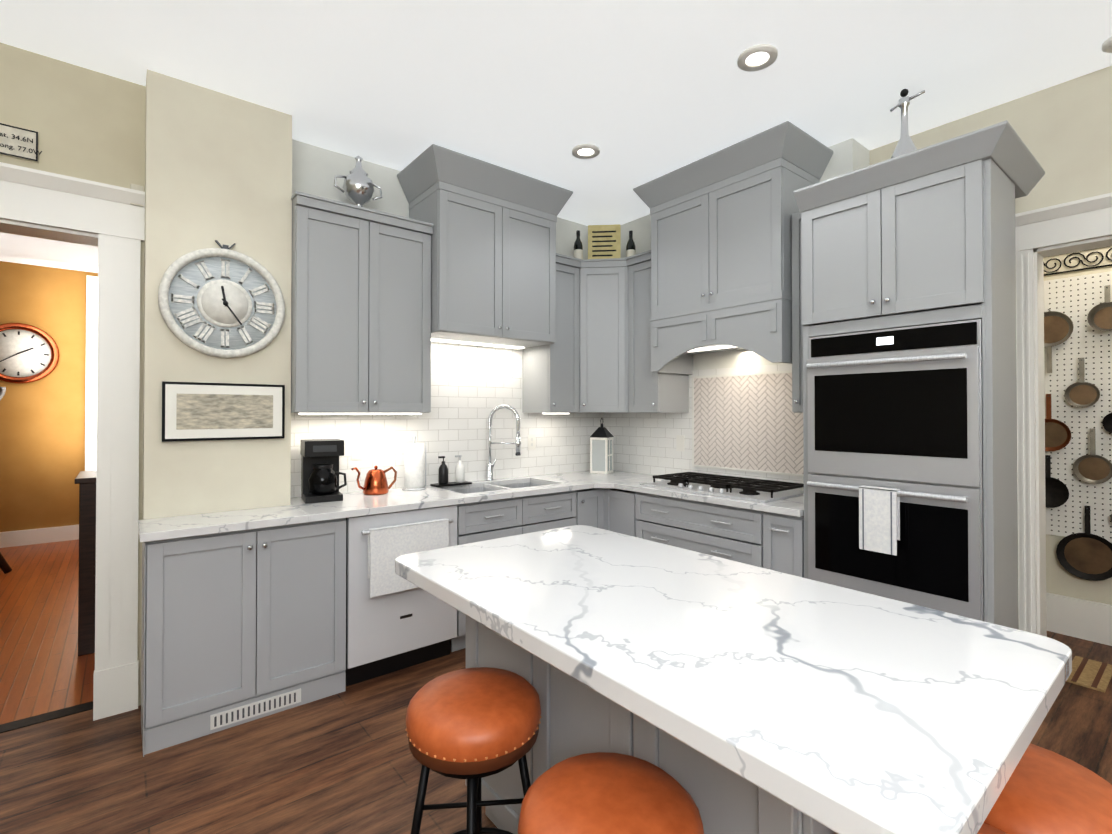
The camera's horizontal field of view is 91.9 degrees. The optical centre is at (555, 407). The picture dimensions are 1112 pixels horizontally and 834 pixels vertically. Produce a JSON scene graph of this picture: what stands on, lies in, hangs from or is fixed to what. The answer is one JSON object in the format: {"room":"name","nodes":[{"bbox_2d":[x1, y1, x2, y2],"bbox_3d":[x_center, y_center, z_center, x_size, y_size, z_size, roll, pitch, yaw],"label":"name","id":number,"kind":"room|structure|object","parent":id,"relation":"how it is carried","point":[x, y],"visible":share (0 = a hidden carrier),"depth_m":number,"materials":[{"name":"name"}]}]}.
{"room":"kitchen","nodes":[
{"label":"kitchen","id":0,"kind":"room"},
{"bbox_2d":[0,261,97,531],"bbox_3d":[-5.573,-0.033,5.924,3.800,3.000,0.150,0,-1,-39],"label":"wall","id":1,"kind":"structure","parent":0,"point":[42,443],"depth_m":5.85,"materials":[{"name":"paint"}]},
{"bbox_2d":[0,323,59,383],"bbox_3d":[-5.697,-0.576,5.701,0.640,0.640,0.045,0,-1,-39],"label":"clock","id":2,"kind":"object","parent":1,"relation":"attached to","point":[29,353],"visible":1,"depth_m":5.74,"materials":[{"name":"orange"}]},
{"bbox_2d":[0,525,78,547],"bbox_3d":[-5.556,1.385,5.796,3.617,0.160,0.044,0,-1,-39],"label":"baseboard","id":3,"kind":"structure","parent":1,"relation":"attached to","point":[62,533],"depth_m":5.78,"materials":[{"name":"white wood"}]},
{"bbox_2d":[85,275,97,470],"bbox_3d":[-4.902,-0.315,6.329,0.950,2.330,0.062,0,-1,-39],"label":"blinds","id":4,"kind":"object","parent":1,"relation":"attached to","point":[91,372],"visible":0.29,"depth_m":6.05,"materials":[{"name":"white"}]},
{"bbox_2d":[0,42,99,233],"bbox_3d":[-2.559,-1.189,2.283,0.950,0.760,0.180,0,-1,-39],"label":"wall","id":5,"kind":"structure","parent":0,"point":[54,103],"depth_m":2.42,"materials":[{"name":"beige paint"}]},
{"bbox_2d":[0,123,37,162],"bbox_3d":[-2.521,-1.150,2.183,0.605,0.130,0.017,0,-1,-39],"label":"sign board","id":6,"kind":"object","parent":5,"relation":"attached to","point":[15,143],"visible":0.93,"depth_m":2.33,"materials":[{"name":"white"}]},
{"bbox_2d":[0,133,32,142],"bbox_3d":[-2.334,-1.168,2.323,0.107,0.020,0.002,0,-1,-39],"label":"lettering","id":7,"kind":"object","parent":6,"relation":"attached to","point":[16,137],"visible":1,"depth_m":2.33,"materials":[{"name":"black"}]},
{"bbox_2d":[0,144,41,154],"bbox_3d":[-2.322,-1.120,2.332,0.137,0.026,0.002,0,-1,-39],"label":"lettering","id":8,"kind":"object","parent":6,"relation":"attached to","point":[20,148],"visible":1,"depth_m":2.34,"materials":[{"name":"black"}]},
{"bbox_2d":[0,162,144,720],"bbox_3d":[-2.548,0.199,2.240,1.310,2.465,0.240,0,-1,-39],"label":"door frame","id":9,"kind":"structure","parent":5,"relation":"attached to","point":[111,218],"depth_m":2.51,"materials":[{"name":"white wood"}]},
{"bbox_2d":[99,73,145,705],"bbox_3d":[-2.123,-0.065,2.624,0.170,3.000,0.180,0,-1,-39],"label":"wall","id":10,"kind":"structure","parent":0,"point":[122,135],"depth_m":2.58,"materials":[{"name":"beige paint"}]},
{"bbox_2d":[141,69,291,637],"bbox_3d":[-1.784,-0.063,2.833,0.620,3.000,0.420,0,-1,-39],"label":"wall","id":11,"kind":"structure","parent":0,"point":[218,166],"depth_m":2.64,"materials":[{"name":"beige paint"}]},
{"bbox_2d":[130,184,143,206],"bbox_3d":[-2.011,-1.016,2.583,0.051,0.100,0.032,0,-1,-39],"label":"box","id":12,"kind":"object","parent":11,"relation":"attached to","point":[136,187],"visible":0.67,"depth_m":2.57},
{"bbox_2d":[158,240,284,357],"bbox_3d":[-1.634,-0.533,2.659,0.536,0.573,0.040,0,-1,-39],"label":"clock","id":13,"kind":"object","parent":11,"relation":"attached to","point":[223,301],"visible":0.98,"depth_m":2.65,"materials":[{"name":"grey"}]},
{"bbox_2d":[162,381,284,441],"bbox_3d":[-1.632,0.020,2.668,0.520,0.280,0.020,0,-1,-39],"label":"framed picture","id":14,"kind":"object","parent":11,"relation":"attached to","point":[194,411],"visible":1,"depth_m":2.65,"materials":[{"name":"beige paper"}]},
{"bbox_2d":[292,139,604,497],"bbox_3d":[-0.471,-0.051,4.064,2.970,3.000,0.150,0,-1,-39],"label":"wall","id":15,"kind":"structure","parent":0,"point":[315,170],"depth_m":3.33,"materials":[{"name":"beige paint"}]},
{"bbox_2d":[291,191,432,414],"bbox_3d":[-1.163,-0.539,3.171,0.775,1.162,0.375,0,-1,-39],"label":"upper cabinet","id":16,"kind":"object","parent":15,"relation":"attached to","point":[361,313],"visible":0.88,"depth_m":3.02,"materials":[{"name":"grey wood"}]},
{"bbox_2d":[334,155,381,206],"bbox_3d":[-1.151,-1.306,3.159,0.283,0.370,0.220,0,-1,-39],"label":"urn","id":17,"kind":"object","parent":16,"relation":"on","point":[358,186],"visible":0.81,"depth_m":3.13,"materials":[{"name":"silver metal"}]},
{"bbox_2d":[290,341,605,497],"bbox_3d":[-0.572,0.037,3.878,2.580,0.980,0.012,0,-1,-39],"label":"tile backsplash","id":18,"kind":"structure","parent":15,"relation":"attached to","point":[472,386],"depth_m":3.82,"materials":[{"name":"white tile"}]},
{"bbox_2d":[528,434,534,449],"bbox_3d":[-0.189,0.270,4.172,0.070,0.120,0.007,0,-1,-39],"label":"electrical outlet plate","id":19,"kind":"object","parent":18,"relation":"attached to","point":[531,438],"depth_m":4.17,"materials":[{"name":"white paint"}]},
{"bbox_2d":[397,144,572,348],"bbox_3d":[-0.460,-0.983,3.647,1.073,1.079,0.522,0,-1,-39],"label":"upper cabinet","id":20,"kind":"object","parent":15,"relation":"attached to","point":[493,259],"visible":0.92,"depth_m":3.46,"materials":[{"name":"grey wood"}]},
{"bbox_2d":[522,253,581,412],"bbox_3d":[-0.034,-0.536,4.081,0.290,1.150,0.375,0,-1,-39],"label":"upper cabinet","id":21,"kind":"object","parent":15,"relation":"attached to","point":[550,378],"visible":0.67,"depth_m":3.98,"materials":[{"name":"grey wood"}]},
{"bbox_2d":[578,258,629,412],"bbox_3d":[0.381,-0.534,4.268,0.607,1.150,0.605,0,-1,-39],"label":"wall cabinet","id":22,"kind":"object","parent":15,"relation":"attached to","point":[603,345],"visible":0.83,"depth_m":4.03,"materials":[{"name":"grey wood"}]},
{"bbox_2d":[574,230,582,259],"bbox_3d":[0.177,-1.259,4.284,0.075,0.298,0.073,0,-1,-39],"label":"wine bottle","id":23,"kind":"object","parent":22,"relation":"on","point":[578,249],"visible":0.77,"depth_m":4.26,"materials":[{"name":"black glass"}]},
{"bbox_2d":[588,224,620,258],"bbox_3d":[0.387,-1.284,4.325,0.260,0.350,0.062,0,-1,5],"label":"sign","id":24,"kind":"object","parent":22,"relation":"on","point":[604,241],"visible":0.85,"depth_m":4.29,"materials":[{"name":"yellow"}]},
{"bbox_2d":[626,231,635,256],"bbox_3d":[0.597,-1.259,4.288,0.075,0.298,0.073,0,-1,-39],"label":"wine bottle","id":25,"kind":"object","parent":22,"relation":"on","point":[630,249],"visible":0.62,"depth_m":4.26,"materials":[{"name":"black glass"}]},
{"bbox_2d":[0,539,1111,833],"bbox_3d":[-0.964,1.469,3.043,7.380,0.060,10.400,0,-1,-39],"label":"floor","id":26,"kind":"structure","parent":0,"point":[346,762],"depth_m":2.23,"materials":[{"name":"wood"}]},
{"bbox_2d":[0,387,11,573],"bbox_3d":[-4.912,0.571,4.493,0.508,1.758,0.508,0,-1,-39],"label":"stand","id":27,"kind":"object","parent":26,"relation":"on","point":[5,567],"visible":1,"depth_m":4.67,"materials":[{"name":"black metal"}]},
{"bbox_2d":[0,701,92,732],"bbox_3d":[-2.592,1.430,2.299,0.950,0.004,0.085,0,-1,-39],"label":"trim","id":28,"kind":"structure","parent":26,"relation":"on","point":[37,719],"depth_m":2.48,"materials":[{"name":"wood"}]},
{"bbox_2d":[75,471,95,655],"bbox_3d":[-2.650,0.928,3.506,0.710,1.030,0.510,0,-1,-39],"label":"base cabinet","id":29,"kind":"object","parent":26,"relation":"on","point":[85,481],"visible":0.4,"depth_m":3.14,"materials":[{"name":"black wood"}]},
{"bbox_2d":[141,518,345,756],"bbox_3d":[-1.467,0.994,2.577,0.814,0.880,0.355,0,-1,-39],"label":"base cabinet","id":30,"kind":"object","parent":26,"relation":"on","point":[241,627],"visible":1,"depth_m":2.42,"materials":[{"name":"grey wood"}]},
{"bbox_2d":[345,505,456,685],"bbox_3d":[-0.963,1.002,3.103,0.614,0.875,0.614,0,-1,-39],"label":"dishwasher","id":31,"kind":"object","parent":26,"relation":"on","point":[395,621],"visible":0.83,"depth_m":2.85,"materials":[{"name":"grey metal"}]},
{"bbox_2d":[368,518,448,597],"bbox_3d":[-0.782,0.795,2.880,0.440,0.344,0.036,0,-1,-39],"label":"towel","id":32,"kind":"object","parent":31,"relation":"hanging from","point":[385,544],"depth_m":2.81,"materials":[{"name":"fabric"}]},
{"bbox_2d":[405,667,540,833],"bbox_3d":[-0.210,1.077,1.387,0.363,0.695,0.363,0,-1,-39],"label":"stool","id":33,"kind":"object","parent":26,"relation":"on","point":[473,726],"visible":1,"depth_m":1.30,"materials":[{"name":"brown leather"}]},
{"bbox_2d":[451,490,575,651],"bbox_3d":[-0.388,1.004,3.616,0.910,0.880,0.632,0,-1,-39],"label":"base cabinet","id":34,"kind":"object","parent":26,"relation":"on","point":[488,520],"visible":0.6,"depth_m":3.34,"materials":[{"name":"grey wood"}]},
{"bbox_2d":[575,488,636,536],"bbox_3d":[0.382,1.009,4.065,0.842,0.880,0.897,0,-1,-39],"label":"base cabinet","id":35,"kind":"object","parent":26,"relation":"on","point":[610,510],"visible":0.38,"depth_m":3.75,"materials":[{"name":"grey wood"}]},
{"bbox_2d":[138,470,641,541],"bbox_3d":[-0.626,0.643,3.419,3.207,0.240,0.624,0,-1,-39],"label":"countertop","id":36,"kind":"structure","parent":35,"relation":"on","point":[297,510],"depth_m":2.88,"materials":[{"name":"stone"}]},
{"bbox_2d":[300,439,346,503],"bbox_3d":[-1.307,0.350,3.037,0.226,0.335,0.222,0,-1,-31],"label":"coffee maker","id":37,"kind":"object","parent":36,"relation":"on","point":[320,472],"visible":1,"depth_m":2.96,"materials":[{"name":"black plastic"}]},
{"bbox_2d":[351,466,396,494],"bbox_3d":[-1.096,0.435,3.254,0.279,0.169,0.150,0,-1,-39],"label":"kettle","id":38,"kind":"object","parent":36,"relation":"on","point":[375,482],"visible":1,"depth_m":3.21,"materials":[{"name":"orange metal"}]},
{"bbox_2d":[402,436,425,490],"bbox_3d":[-0.904,0.351,3.448,0.157,0.342,0.150,0,-1,-39],"label":"paper towel","id":39,"kind":"object","parent":36,"relation":"on","point":[414,466],"visible":1,"depth_m":3.39,"materials":[{"name":"white paper"}]},
{"bbox_2d":[430,455,471,486],"bbox_3d":[-0.708,0.425,3.644,0.260,0.197,0.100,0,-1,-39],"label":"soap tray","id":40,"kind":"object","parent":36,"relation":"on","point":[459,474],"visible":1,"depth_m":3.62,"materials":[{"name":"black plastic"}]},
{"bbox_2d":[486,404,520,480],"bbox_3d":[-0.382,0.251,3.869,0.188,0.549,0.224,0,-1,-39],"label":"faucet","id":41,"kind":"object","parent":36,"relation":"on","point":[517,443],"visible":0.98,"depth_m":3.86,"materials":[{"name":"silver metal"}]},
{"bbox_2d":[590,418,613,473],"bbox_3d":[0.373,0.307,4.376,0.154,0.448,0.154,0,-1,26],"label":"lantern","id":42,"kind":"object","parent":36,"relation":"on","point":[601,449],"visible":1,"depth_m":4.33,"materials":[{"name":"white paint"}]},
{"bbox_2d":[590,474,803,516],"bbox_3d":[0.981,0.539,3.409,0.717,0.035,1.410,0,-1,-39],"label":"countertop","id":43,"kind":"structure","parent":35,"relation":"on","point":[794,506],"depth_m":3.18,"materials":[{"name":"stone"}]},
{"bbox_2d":[640,472,803,502],"bbox_3d":[1.053,0.493,3.438,0.525,0.057,0.910,0,-1,-39],"label":"cooktop","id":44,"kind":"object","parent":43,"relation":"in","point":[753,489],"visible":0.98,"depth_m":3.31,"materials":[{"name":"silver metal"}]},
{"bbox_2d":[518,752,703,833],"bbox_3d":[0.101,1.073,1.002,0.414,0.695,0.414,0,-1,-39],"label":"stool","id":45,"kind":"object","parent":26,"relation":"on","point":[602,793],"visible":1,"depth_m":1.00,"materials":[{"name":"brown leather"}]},
{"bbox_2d":[465,617,830,833],"bbox_3d":[0.213,0.982,1.549,0.810,0.885,1.230,0,-1,-39],"label":"kitchen island","id":46,"kind":"object","parent":26,"relation":"on","point":[574,721],"depth_m":1.38,"materials":[{"name":"grey wood"}]},
{"bbox_2d":[395,525,1071,833],"bbox_3d":[0.264,0.516,1.453,0.856,0.044,1.550,0,-1,-39],"label":"island countertop","id":47,"kind":"structure","parent":46,"relation":"on","point":[853,711],"depth_m":1.03,"materials":[{"name":"white stone"}]},
{"bbox_2d":[635,492,763,567],"bbox_3d":[1.036,1.002,3.421,0.632,0.880,0.917,0,-1,-39],"label":"drawers","id":48,"kind":"object","parent":26,"relation":"on","point":[728,532],"visible":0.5,"depth_m":3.20,"materials":[{"name":"grey wood"}]},
{"bbox_2d":[763,512,803,577],"bbox_3d":[1.395,0.998,2.975,0.632,0.880,0.220,0,-1,-39],"label":"base cabinet","id":49,"kind":"object","parent":26,"relation":"on","point":[783,543],"visible":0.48,"depth_m":2.80,"materials":[{"name":"grey wood"}]},
{"bbox_2d":[793,120,1044,629],"bbox_3d":[1.707,0.178,2.553,0.687,2.512,0.830,0,-1,-39],"label":"tall cabinet","id":50,"kind":"object","parent":26,"relation":"on","point":[923,236],"visible":0.54,"depth_m":2.30,"materials":[{"name":"grey wood"}]},
{"bbox_2d":[806,319,983,620],"bbox_3d":[1.589,0.291,2.502,0.478,1.285,0.692,0,-1,-39],"label":"double oven","id":51,"kind":"object","parent":50,"relation":"in","point":[895,464],"visible":0.94,"depth_m":2.34,"materials":[{"name":"grey metal"}]},
{"bbox_2d":[859,486,899,555],"bbox_3d":[1.420,0.492,2.365,0.044,0.280,0.150,0,-1,-39],"label":"towel","id":52,"kind":"object","parent":51,"relation":"hanging from","point":[879,507],"depth_m":2.34,"materials":[{"name":"fabric"}]},
{"bbox_2d":[890,89,924,157],"bbox_3d":[1.688,-1.308,2.585,0.127,0.458,0.150,0,-1,-39],"label":"figurine","id":53,"kind":"object","parent":50,"relation":"on","point":[905,144],"visible":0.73,"depth_m":2.58,"materials":[{"name":"white ceramic"}]},
{"bbox_2d":[977,823,1006,833],"bbox_3d":[0.659,1.072,0.842,0.359,0.695,0.359,0,-1,-39],"label":"stool","id":54,"kind":"object","parent":26,"relation":"on","point":[985,828],"visible":0.02,"depth_m":0.93,"materials":[{"name":"brown leather"}]},
{"bbox_2d":[984,743,1111,833],"bbox_3d":[0.941,1.074,1.075,0.432,0.695,0.432,0,-1,-39],"label":"stool","id":55,"kind":"object","parent":26,"relation":"on","point":[1045,791],"visible":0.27,"depth_m":1.00,"materials":[{"name":"brown leather"}]},
{"bbox_2d":[1066,656,1111,692],"bbox_3d":[2.876,1.431,2.901,0.420,0.013,0.160,0,-1,-39],"label":"mat","id":56,"kind":"object","parent":26,"relation":"on","point":[1091,674],"visible":0.88,"depth_m":2.87,"materials":[{"name":"fabric"}]},
{"bbox_2d":[0,0,1111,272],"bbox_3d":[-0.964,-1.601,3.072,7.380,0.080,10.400,0,-1,-39],"label":"ceiling","id":57,"kind":"structure","parent":0,"point":[638,92],"depth_m":2.47,"materials":[{"name":"white paint"}]},
{"bbox_2d":[572,144,599,158],"bbox_3d":[0.181,-1.552,3.262,0.170,0.012,0.170,0,-1,-39],"label":"recessed light","id":58,"kind":"object","parent":57,"relation":"in","point":[585,151],"visible":1,"depth_m":3.26,"materials":[{"name":"white"}]},
{"bbox_2d":[737,44,777,71],"bbox_3d":[0.899,-1.560,2.403,0.170,0.012,0.170,0,-1,-39],"label":"recessed light","id":59,"kind":"object","parent":57,"relation":"in","point":[758,57],"visible":0.98,"depth_m":2.40,"materials":[{"name":"white"}]},
{"bbox_2d":[1102,36,1111,52],"bbox_3d":[2.408,-1.553,2.283,0.130,0.030,0.130,0,-1,-39],"label":"smoke detector","id":60,"kind":"object","parent":57,"relation":"attached to","point":[1106,45],"visible":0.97,"depth_m":2.30,"materials":[{"name":"white plastic"}]},
{"bbox_2d":[605,138,869,492],"bbox_3d":[1.223,-0.052,4.018,0.390,3.000,2.050,0,-1,-39],"label":"wall","id":61,"kind":"structure","parent":0,"point":[850,155],"depth_m":3.68,"materials":[{"name":"beige paint"}]},
{"bbox_2d":[626,250,688,412],"bbox_3d":[0.754,-0.537,3.986,0.380,1.150,0.293,0,-1,-39],"label":"upper cabinet","id":62,"kind":"object","parent":61,"relation":"attached to","point":[653,392],"visible":0.65,"depth_m":3.90,"materials":[{"name":"grey wood"}]},
{"bbox_2d":[606,363,803,490],"bbox_3d":[1.079,0.127,3.874,0.012,0.800,2.010,0,-1,-39],"label":"tile backsplash","id":63,"kind":"structure","parent":61,"relation":"attached to","point":[645,443],"depth_m":4.18,"materials":[{"name":"white tile"}]},
{"bbox_2d":[676,435,683,451],"bbox_3d":[0.934,0.268,4.038,0.005,0.120,0.070,0,-1,-39],"label":"electrical outlet plate","id":64,"kind":"object","parent":63,"relation":"attached to","point":[679,438],"depth_m":4.03,"materials":[{"name":"white paint"}]},
{"bbox_2d":[633,121,832,374],"bbox_3d":[1.090,-0.883,3.452,0.532,1.272,1.115,0,-1,-39],"label":"upper cabinet","id":65,"kind":"object","parent":61,"relation":"attached to","point":[721,250],"visible":0.98,"depth_m":3.23,"materials":[{"name":"grey painted wood"}]},
{"bbox_2d":[692,370,803,476],"bbox_3d":[1.279,0.099,3.611,0.006,0.660,0.880,0,-1,-39],"label":"wall tile","id":66,"kind":"structure","parent":61,"relation":"attached to","point":[749,422],"depth_m":3.60,"materials":[{"name":"beige tile"}]},
{"bbox_2d":[792,212,802,412],"bbox_3d":[1.506,-0.531,3.054,0.380,1.120,0.182,0,-1,-39],"label":"upper cabinet","id":67,"kind":"object","parent":61,"relation":"attached to","point":[797,366],"visible":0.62,"depth_m":3.00,"materials":[{"name":"grey wood"}]},
{"bbox_2d":[870,66,1111,577],"bbox_3d":[2.478,-0.065,2.653,0.150,3.000,1.650,0,-1,-39],"label":"wall","id":68,"kind":"structure","parent":0,"point":[1072,136],"depth_m":2.60,"materials":[{"name":"beige paint"}]},
{"bbox_2d":[1015,193,1111,636],"bbox_3d":[2.690,0.232,2.339,0.210,2.400,1.140,0,-1,-39],"label":"door frame","id":69,"kind":"structure","parent":68,"relation":"attached to","point":[1078,222],"depth_m":2.66,"materials":[{"name":"white wood"}]},
{"bbox_2d":[1043,246,1111,604],"bbox_3d":[3.589,-0.060,3.163,0.160,3.000,2.250,0,-1,-39],"label":"wall","id":70,"kind":"structure","parent":0,"point":[1060,580],"depth_m":3.42,"materials":[{"name":"beige paint"}]},
{"bbox_2d":[1043,246,1111,275],"bbox_3d":[3.548,-0.931,3.074,0.015,0.129,1.350,0,-1,-39],"label":"scrollwork","id":71,"kind":"object","parent":70,"relation":"attached to","point":[1052,273],"visible":0.71,"depth_m":3.39,"materials":[{"name":"black metal"}]},
{"bbox_2d":[1044,271,1111,542],"bbox_3d":[3.549,-0.006,3.066,0.017,1.650,1.550,0,-1,-39],"label":"pegboard","id":72,"kind":"object","parent":70,"relation":"attached to","point":[1076,299],"depth_m":3.38,"materials":[{"name":"beige wood"}]},
{"bbox_2d":[1045,455,1068,507],"bbox_3d":[3.171,0.475,3.465,0.065,0.336,0.198,0,-1,-39],"label":"pan","id":73,"kind":"object","parent":72,"relation":"hanging from","point":[1056,492],"visible":0.56,"depth_m":3.46,"materials":[{"name":"metal"}]},
{"bbox_2d":[1045,394,1070,450],"bbox_3d":[3.173,0.097,3.462,0.070,0.369,0.211,0,-1,-39],"label":"pan","id":74,"kind":"object","parent":72,"relation":"hanging from","point":[1057,434],"visible":0.6,"depth_m":3.46,"materials":[{"name":"orange metal"}]},
{"bbox_2d":[1044,309,1073,372],"bbox_3d":[3.176,-0.426,3.462,0.070,0.408,0.229,0,-1,-39],"label":"pan","id":75,"kind":"object","parent":72,"relation":"hanging from","point":[1058,328],"visible":0.69,"depth_m":3.45,"materials":[{"name":"metal"}]},
{"bbox_2d":[1064,358,1099,407],"bbox_3d":[3.270,-0.154,3.344,0.070,0.309,0.161,0,-1,-39],"label":"pan","id":76,"kind":"object","parent":72,"relation":"hanging from","point":[1081,393],"visible":1,"depth_m":3.35,"materials":[{"name":"metal"}]},
{"bbox_2d":[1056,506,1111,580],"bbox_3d":[3.285,0.836,3.323,0.060,0.456,0.289,0,-1,-39],"label":"pan","id":77,"kind":"object","parent":72,"relation":"hanging from","point":[1087,555],"visible":1,"depth_m":3.34,"materials":[{"name":"metal"}]},
{"bbox_2d":[1073,428,1111,483],"bbox_3d":[3.298,0.298,3.304,0.070,0.339,0.181,0,-1,-39],"label":"pan","id":78,"kind":"object","parent":72,"relation":"hanging from","point":[1092,468],"visible":0.98,"depth_m":3.31,"materials":[{"name":"metal"}]},
{"bbox_2d":[1087,285,1111,330],"bbox_3d":[3.327,-0.594,3.241,0.115,0.273,0.175,0,-1,-39],"label":"pan","id":79,"kind":"object","parent":72,"relation":"hanging from","point":[1099,316],"visible":1,"depth_m":3.28,"materials":[{"name":"metal"}]},
{"bbox_2d":[1102,413,1111,432],"bbox_3d":[3.368,0.024,3.220,0.070,0.277,0.138,0,-1,-39],"label":"pan","id":80,"kind":"object","parent":72,"relation":"hanging from","point":[1107,422],"visible":0.94,"depth_m":3.27,"materials":[{"name":"metal"}]},
{"bbox_2d":[1046,592,1111,645],"bbox_3d":[3.571,1.319,3.010,0.037,0.240,1.737,0,-1,-39],"label":"baseboard","id":81,"kind":"structure","parent":70,"relation":"attached to","point":[1088,620],"depth_m":3.36,"materials":[{"name":"white wood"}]}
]}

